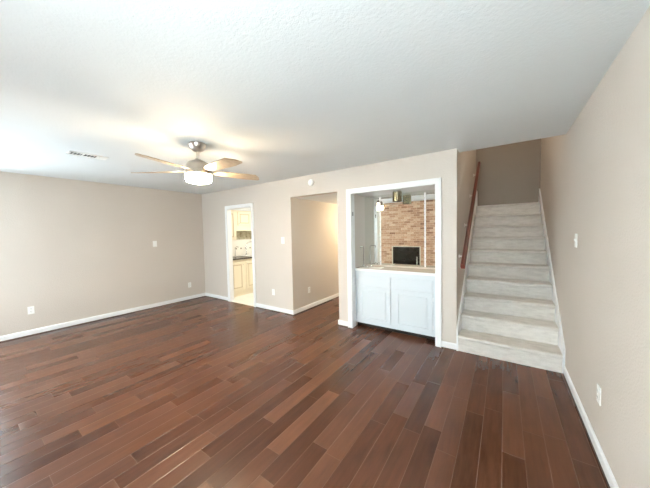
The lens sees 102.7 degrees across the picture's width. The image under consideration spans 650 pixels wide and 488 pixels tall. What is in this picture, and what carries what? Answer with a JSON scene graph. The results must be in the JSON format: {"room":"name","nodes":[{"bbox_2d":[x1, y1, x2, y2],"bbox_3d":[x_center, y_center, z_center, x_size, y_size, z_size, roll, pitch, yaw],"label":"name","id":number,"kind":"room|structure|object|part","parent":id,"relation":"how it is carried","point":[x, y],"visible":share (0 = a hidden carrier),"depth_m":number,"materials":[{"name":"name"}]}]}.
{"room":"living room","nodes":[
{"label":"living room","id":0,"kind":"room"},
{"bbox_2d":[0,171,205,335],"bbox_3d":[-4.175,0.140,4.501,0.120,2.440,4.535,1,3,35],"label":"wall","id":1,"kind":"structure","parent":0,"point":[71,250],"depth_m":4.50,"materials":[{"name":"paint"}]},
{"bbox_2d":[27,306,34,313],"bbox_3d":[-4.477,1.009,3.962,0.010,0.116,0.070,1,3,35],"label":"wall outlet","id":2,"kind":"object","parent":1,"relation":"attached to","point":[30,309],"visible":1,"depth_m":3.96,"materials":[{"name":"white plastic"}]},
{"bbox_2d":[0,293,204,341],"bbox_3d":[-4.095,1.317,4.513,0.018,0.085,4.295,1,3,35],"label":"baseboard","id":3,"kind":"structure","parent":1,"relation":"attached to","point":[8,337],"depth_m":4.52,"materials":[{"name":"white wood"}]},
{"bbox_2d":[233,208,250,210],"bbox_3d":[-1.897,-1.057,7.120,0.340,0.370,2.540,1,3,35],"label":"wall","id":4,"kind":"structure","parent":0,"point":[242,209],"depth_m":6.61,"materials":[{"name":"paint"}]},
{"bbox_2d":[231,210,236,239],"bbox_3d":[-2.456,-0.456,6.307,0.350,0.733,0.506,1,3,35],"label":"upper cabinet","id":5,"kind":"object","parent":4,"relation":"attached to","point":[233,212],"visible":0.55,"depth_m":6.38,"materials":[{"name":"beige wood"}]},
{"bbox_2d":[236,210,250,230],"bbox_3d":[-2.059,-0.602,6.881,0.350,0.508,0.898,1,3,35],"label":"upper cabinet","id":6,"kind":"object","parent":4,"relation":"attached to","point":[243,218],"visible":0.52,"depth_m":6.60,"materials":[{"name":"beige wood"}]},
{"bbox_3d":[-2.054,-0.642,6.632,0.015,0.350,0.400,1,3,35],"label":"door","id":7,"kind":"part","parent":6,"relation":"part of","materials":[{"name":"beige wood"}]},
{"bbox_2d":[0,293,607,487],"bbox_3d":[-0.595,1.365,3.930,6.686,0.100,7.540,1,3,35],"label":"floor","id":8,"kind":"structure","parent":0,"point":[202,392],"depth_m":2.18,"materials":[{"name":"brown wood"}]},
{"bbox_2d":[233,259,245,296],"bbox_3d":[-2.316,0.809,6.283,0.630,0.872,0.506,1,3,35],"label":"base cabinet","id":9,"kind":"object","parent":8,"relation":"on","point":[238,265],"visible":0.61,"depth_m":6.18,"materials":[{"name":"beige wood"}]},
{"bbox_2d":[244,258,252,293],"bbox_3d":[-1.917,0.776,6.862,0.630,0.872,0.898,1,3,35],"label":"base cabinet","id":10,"kind":"object","parent":8,"relation":"on","point":[248,262],"visible":0.3,"depth_m":6.42,"materials":[{"name":"beige wood"}]},
{"bbox_2d":[233,256,251,259],"bbox_3d":[-2.070,0.335,6.634,0.629,0.032,1.408,1,3,35],"label":"countertop","id":11,"kind":"structure","parent":10,"relation":"on","point":[234,257],"depth_m":6.36,"materials":[{"name":"stone"}]},
{"bbox_3d":[-1.806,0.750,6.520,0.015,0.670,0.395,1,3,35],"label":"door","id":12,"kind":"part","parent":10,"relation":"part of","materials":[{"name":"beige wood"}]},
{"bbox_2d":[355,270,434,339],"bbox_3d":[1.077,0.844,3.885,1.208,0.879,0.380,1,3,35],"label":"bar cabinet","id":13,"kind":"object","parent":8,"relation":"on","point":[394,302],"visible":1,"depth_m":3.70,"materials":[{"name":"white wood"}]},
{"bbox_3d":[0.730,0.547,3.887,0.508,0.137,0.018,1,3,35],"label":"drawer","id":14,"kind":"part","parent":13,"relation":"part of","materials":[{"name":"white wood"}]},
{"bbox_3d":[0.737,0.915,3.903,0.508,0.540,0.018,1,3,35],"label":"door","id":15,"kind":"part","parent":13,"relation":"part of","materials":[{"name":"white wood"}]},
{"bbox_2d":[355,264,434,275],"bbox_3d":[1.065,0.378,3.862,1.192,0.057,0.386,1,3,35],"label":"countertop","id":16,"kind":"structure","parent":13,"relation":"on","point":[424,271],"depth_m":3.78,"materials":[{"name":"beige stone"}]},
{"bbox_2d":[360,246,371,266],"bbox_3d":[0.642,0.201,4.132,0.186,0.329,0.188,1,3,35],"label":"bar faucet","id":17,"kind":"object","parent":16,"relation":"on","point":[361,246],"visible":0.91,"depth_m":4.22,"materials":[{"name":"silver metal"}]},
{"bbox_2d":[358,266,383,268],"bbox_3d":[0.716,0.380,4.034,0.350,0.034,0.180,1,3,35],"label":"bar sink","id":18,"kind":"object","parent":16,"relation":"in","point":[369,267],"visible":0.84,"depth_m":4.05,"materials":[{"name":"silver metal"}]},
{"bbox_3d":[1.185,0.551,3.574,0.557,0.137,0.018,1,3,35],"label":"drawer","id":19,"kind":"part","parent":13,"relation":"part of","materials":[{"name":"white wood"}]},
{"bbox_3d":[1.210,0.920,3.578,0.514,0.540,0.018,1,3,35],"label":"door","id":20,"kind":"part","parent":13,"relation":"part of","materials":[{"name":"white wood"}]},
{"bbox_2d":[456,188,564,373],"bbox_3d":[2.702,0.138,3.885,0.985,2.225,2.535,1,3,35],"label":"staircase","id":21,"kind":"structure","parent":8,"relation":"on","point":[509,311],"depth_m":3.45,"materials":[{"name":"carpet"}]},
{"bbox_2d":[294,198,338,308],"bbox_3d":[0.275,-0.014,5.987,0.100,2.440,3.040,1,3,35],"label":"wall","id":22,"kind":"structure","parent":0,"point":[315,222],"depth_m":5.21,"materials":[{"name":"paint"}]},
{"bbox_2d":[293,293,338,324],"bbox_3d":[0.682,1.172,5.654,0.970,0.085,3.039,1,3,35],"label":"baseboard","id":23,"kind":"structure","parent":22,"relation":"attached to","point":[304,308],"depth_m":5.19,"materials":[{"name":"white wood"}]},
{"bbox_2d":[299,193,336,203],"bbox_3d":[0.707,-0.949,5.657,0.970,0.100,3.005,1,3,35],"label":"ceiling","id":24,"kind":"structure","parent":0,"point":[328,198],"depth_m":4.81,"materials":[{"name":"paint"}]},
{"bbox_2d":[0,0,649,193],"bbox_3d":[-1.474,-1.112,2.615,6.686,0.120,4.615,1,3,35],"label":"ceiling","id":25,"kind":"structure","parent":0,"point":[283,89],"depth_m":1.63,"materials":[{"name":"paint"}]},
{"bbox_2d":[66,151,108,159],"bbox_3d":[-2.793,-1.041,3.069,0.150,0.008,0.350,1,3,35],"label":"ceiling vent","id":26,"kind":"object","parent":25,"relation":"in","point":[68,152],"visible":1,"depth_m":3.06,"materials":[{"name":"white plastic"}]},
{"bbox_2d":[131,141,258,183],"bbox_3d":[-1.295,-0.853,2.738,1.266,0.414,1.315,1,3,35],"label":"ceiling fan","id":27,"kind":"object","parent":25,"relation":"hanging from","point":[197,171],"visible":1,"depth_m":2.67,"materials":[{"name":"silver metal"}]},
{"bbox_3d":[-1.769,-0.763,2.768,0.529,0.037,0.151,-1,3,3],"label":"blade","id":28,"kind":"part","parent":27,"relation":"part of","materials":[{"name":"brown wood"}]},
{"bbox_3d":[-1.476,-0.751,2.365,0.151,0.037,0.529,0,3,21],"label":"blade","id":29,"kind":"part","parent":27,"relation":"part of","materials":[{"name":"brown wood"}]},
{"bbox_3d":[-1.344,-0.690,2.772,0.260,0.087,0.260,1,3,35],"label":"lamp shade","id":30,"kind":"part","parent":27,"relation":"part of","materials":[{"name":"white glass"}]},
{"bbox_3d":[-1.008,-0.766,2.510,0.532,0.037,0.154,1,3,35],"label":"blade","id":31,"kind":"part","parent":27,"relation":"part of","materials":[{"name":"brown wood"}]},
{"bbox_3d":[-1.004,-0.789,3.017,0.529,0.037,0.151,-3,3,-33],"label":"blade","id":32,"kind":"part","parent":27,"relation":"part of","materials":[{"name":"brown wood"}]},
{"bbox_2d":[202,148,457,342],"bbox_3d":[-0.626,0.059,4.734,5.459,2.440,0.120,1,3,35],"label":"wall","id":33,"kind":"structure","parent":0,"point":[273,202],"depth_m":4.62,"materials":[{"name":"paint"}]},
{"bbox_2d":[225,203,255,306],"bbox_3d":[-1.759,0.224,5.489,0.910,2.090,0.107,1,3,35],"label":"trim","id":34,"kind":"structure","parent":33,"relation":"attached to","point":[228,226],"depth_m":5.66,"materials":[{"name":"white wood"}]},
{"bbox_2d":[308,179,313,185],"bbox_3d":[-0.239,-1.019,4.309,0.110,0.110,0.036,1,3,35],"label":"smoke detector","id":35,"kind":"object","parent":33,"relation":"attached to","point":[310,182],"visible":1,"depth_m":4.29,"materials":[{"name":"white plastic"}]},
{"bbox_2d":[205,293,455,350],"bbox_3d":[-0.635,1.239,4.724,5.441,0.085,0.018,1,3,35],"label":"baseboard","id":36,"kind":"structure","parent":33,"relation":"attached to","point":[447,345],"depth_m":4.82,"materials":[{"name":"white wood"}]},
{"bbox_2d":[346,177,441,347],"bbox_3d":[0.925,0.236,3.655,1.340,2.120,0.132,1,3,35],"label":"trim","id":37,"kind":"structure","parent":33,"relation":"attached to","point":[437,182],"depth_m":3.50,"materials":[{"name":"white wood"}]},
{"bbox_2d":[354,195,364,324],"bbox_3d":[0.544,0.200,4.257,0.100,2.155,0.410,1,3,35],"label":"wall","id":38,"kind":"structure","parent":0,"point":[359,201],"depth_m":4.18,"materials":[{"name":"paint"}]},
{"bbox_2d":[357,186,434,196],"bbox_3d":[1.063,-0.821,3.840,1.210,0.100,0.410,1,3,35],"label":"ceiling","id":39,"kind":"structure","parent":0,"point":[429,187],"depth_m":3.80,"materials":[{"name":"white paint"}]},
{"bbox_2d":[392,190,401,201],"bbox_3d":[1.048,-0.692,3.773,0.136,0.149,0.136,1,3,35],"label":"ceiling light","id":40,"kind":"object","parent":39,"relation":"attached to","point":[397,195],"visible":1,"depth_m":3.72,"materials":[{"name":"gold metal"}]},
{"bbox_2d":[458,150,475,314],"bbox_3d":[2.251,-1.060,4.288,0.234,4.600,2.515,1,3,35],"label":"wall","id":41,"kind":"structure","parent":0,"point":[466,160],"depth_m":3.61,"materials":[{"name":"paint"}]},
{"bbox_2d":[459,162,480,268],"bbox_3d":[2.214,-0.616,3.947,0.098,1.710,2.300,1,3,35],"label":"handrail","id":42,"kind":"object","parent":41,"relation":"attached to","point":[468,230],"visible":1,"depth_m":3.60,"materials":[{"name":"brown wood"}]},
{"bbox_2d":[476,139,540,205],"bbox_3d":[3.432,-1.111,4.926,0.987,4.600,0.120,1,3,35],"label":"wall","id":43,"kind":"structure","parent":0,"point":[508,173],"depth_m":4.84,"materials":[{"name":"paint"}]},
{"bbox_2d":[540,6,649,487],"bbox_3d":[1.924,-0.942,1.763,0.120,4.600,7.050,1,3,35],"label":"wall","id":44,"kind":"structure","parent":0,"point":[595,176],"depth_m":1.52,"materials":[{"name":"paint"}]},
{"bbox_2d":[574,234,577,247],"bbox_3d":[2.174,-0.031,2.262,0.018,0.120,0.076,1,3,35],"label":"light switch","id":45,"kind":"object","parent":44,"relation":"attached to","point":[576,235],"visible":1,"depth_m":2.26,"materials":[{"name":"white plastic"}]},
{"bbox_2d":[563,366,618,487],"bbox_3d":[1.195,1.373,0.862,0.018,0.085,4.283,1,3,35],"label":"baseboard","id":46,"kind":"structure","parent":44,"relation":"attached to","point":[609,477],"depth_m":1.76,"materials":[{"name":"white wood"}]},
{"bbox_2d":[596,383,600,405],"bbox_3d":[1.772,0.974,1.686,0.010,0.116,0.070,1,3,35],"label":"wall outlet","id":47,"kind":"object","parent":44,"relation":"attached to","point":[598,398],"visible":1,"depth_m":1.67,"materials":[{"name":"white plastic"}]},
{"bbox_3d":[1.147,0.246,4.067,1.310,2.055,0.044,1,3,35],"label":"wall","id":48,"kind":"structure","parent":0,"visible":0},
{"bbox_2d":[365,195,379,264],"bbox_3d":[0.779,-0.224,4.262,0.271,1.117,0.005,1,3,35],"label":"wall mirror","id":49,"kind":"object","parent":48,"relation":"attached to","point":[372,217],"visible":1,"depth_m":4.26,"materials":[{"name":"clear glass"}]},
{"bbox_2d":[380,191,424,266],"bbox_3d":[1.176,-0.220,3.989,0.687,1.117,0.005,1,3,35],"label":"wall mirror","id":50,"kind":"object","parent":48,"relation":"attached to","point":[402,223],"visible":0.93,"depth_m":3.97,"materials":[{"name":"clear glass"}]},
{"bbox_2d":[379,197,380,264],"bbox_3d":[0.888,-0.209,4.179,0.018,1.085,0.008,1,3,35],"label":"shelf standard","id":51,"kind":"object","parent":50,"relation":"attached to","point":[379,197],"visible":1,"depth_m":4.17,"materials":[{"name":"white metal"}]},
{"bbox_2d":[424,192,425,266],"bbox_3d":[1.456,-0.203,3.788,0.018,1.085,0.008,1,3,35],"label":"shelf standard","id":52,"kind":"object","parent":50,"relation":"attached to","point":[425,192],"visible":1,"depth_m":3.78,"materials":[{"name":"white metal"}]},
{"bbox_2d":[425,190,434,267],"bbox_3d":[1.562,-0.215,3.723,0.243,1.117,0.005,1,3,35],"label":"wall mirror","id":53,"kind":"object","parent":48,"relation":"attached to","point":[430,194],"visible":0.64,"depth_m":3.75,"materials":[{"name":"clear glass"}]},
{"bbox_3d":[-2.037,-0.027,7.337,0.120,2.440,2.640,1,3,35],"label":"wall","id":54,"kind":"structure","parent":0,"visible":0},
{"bbox_2d":[232,239,251,255],"bbox_3d":[-2.330,0.102,6.800,0.007,0.428,1.408,1,3,35],"label":"backsplash","id":55,"kind":"structure","parent":54,"relation":"attached to","point":[240,249],"depth_m":6.94,"materials":[{"name":"tile"}]},
{"bbox_2d":[236,231,251,239],"bbox_3d":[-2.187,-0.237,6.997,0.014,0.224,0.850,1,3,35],"label":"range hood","id":56,"kind":"object","parent":54,"relation":"attached to","point":[240,235],"visible":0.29,"depth_m":6.98,"materials":[{"name":"metal"}]}
]}

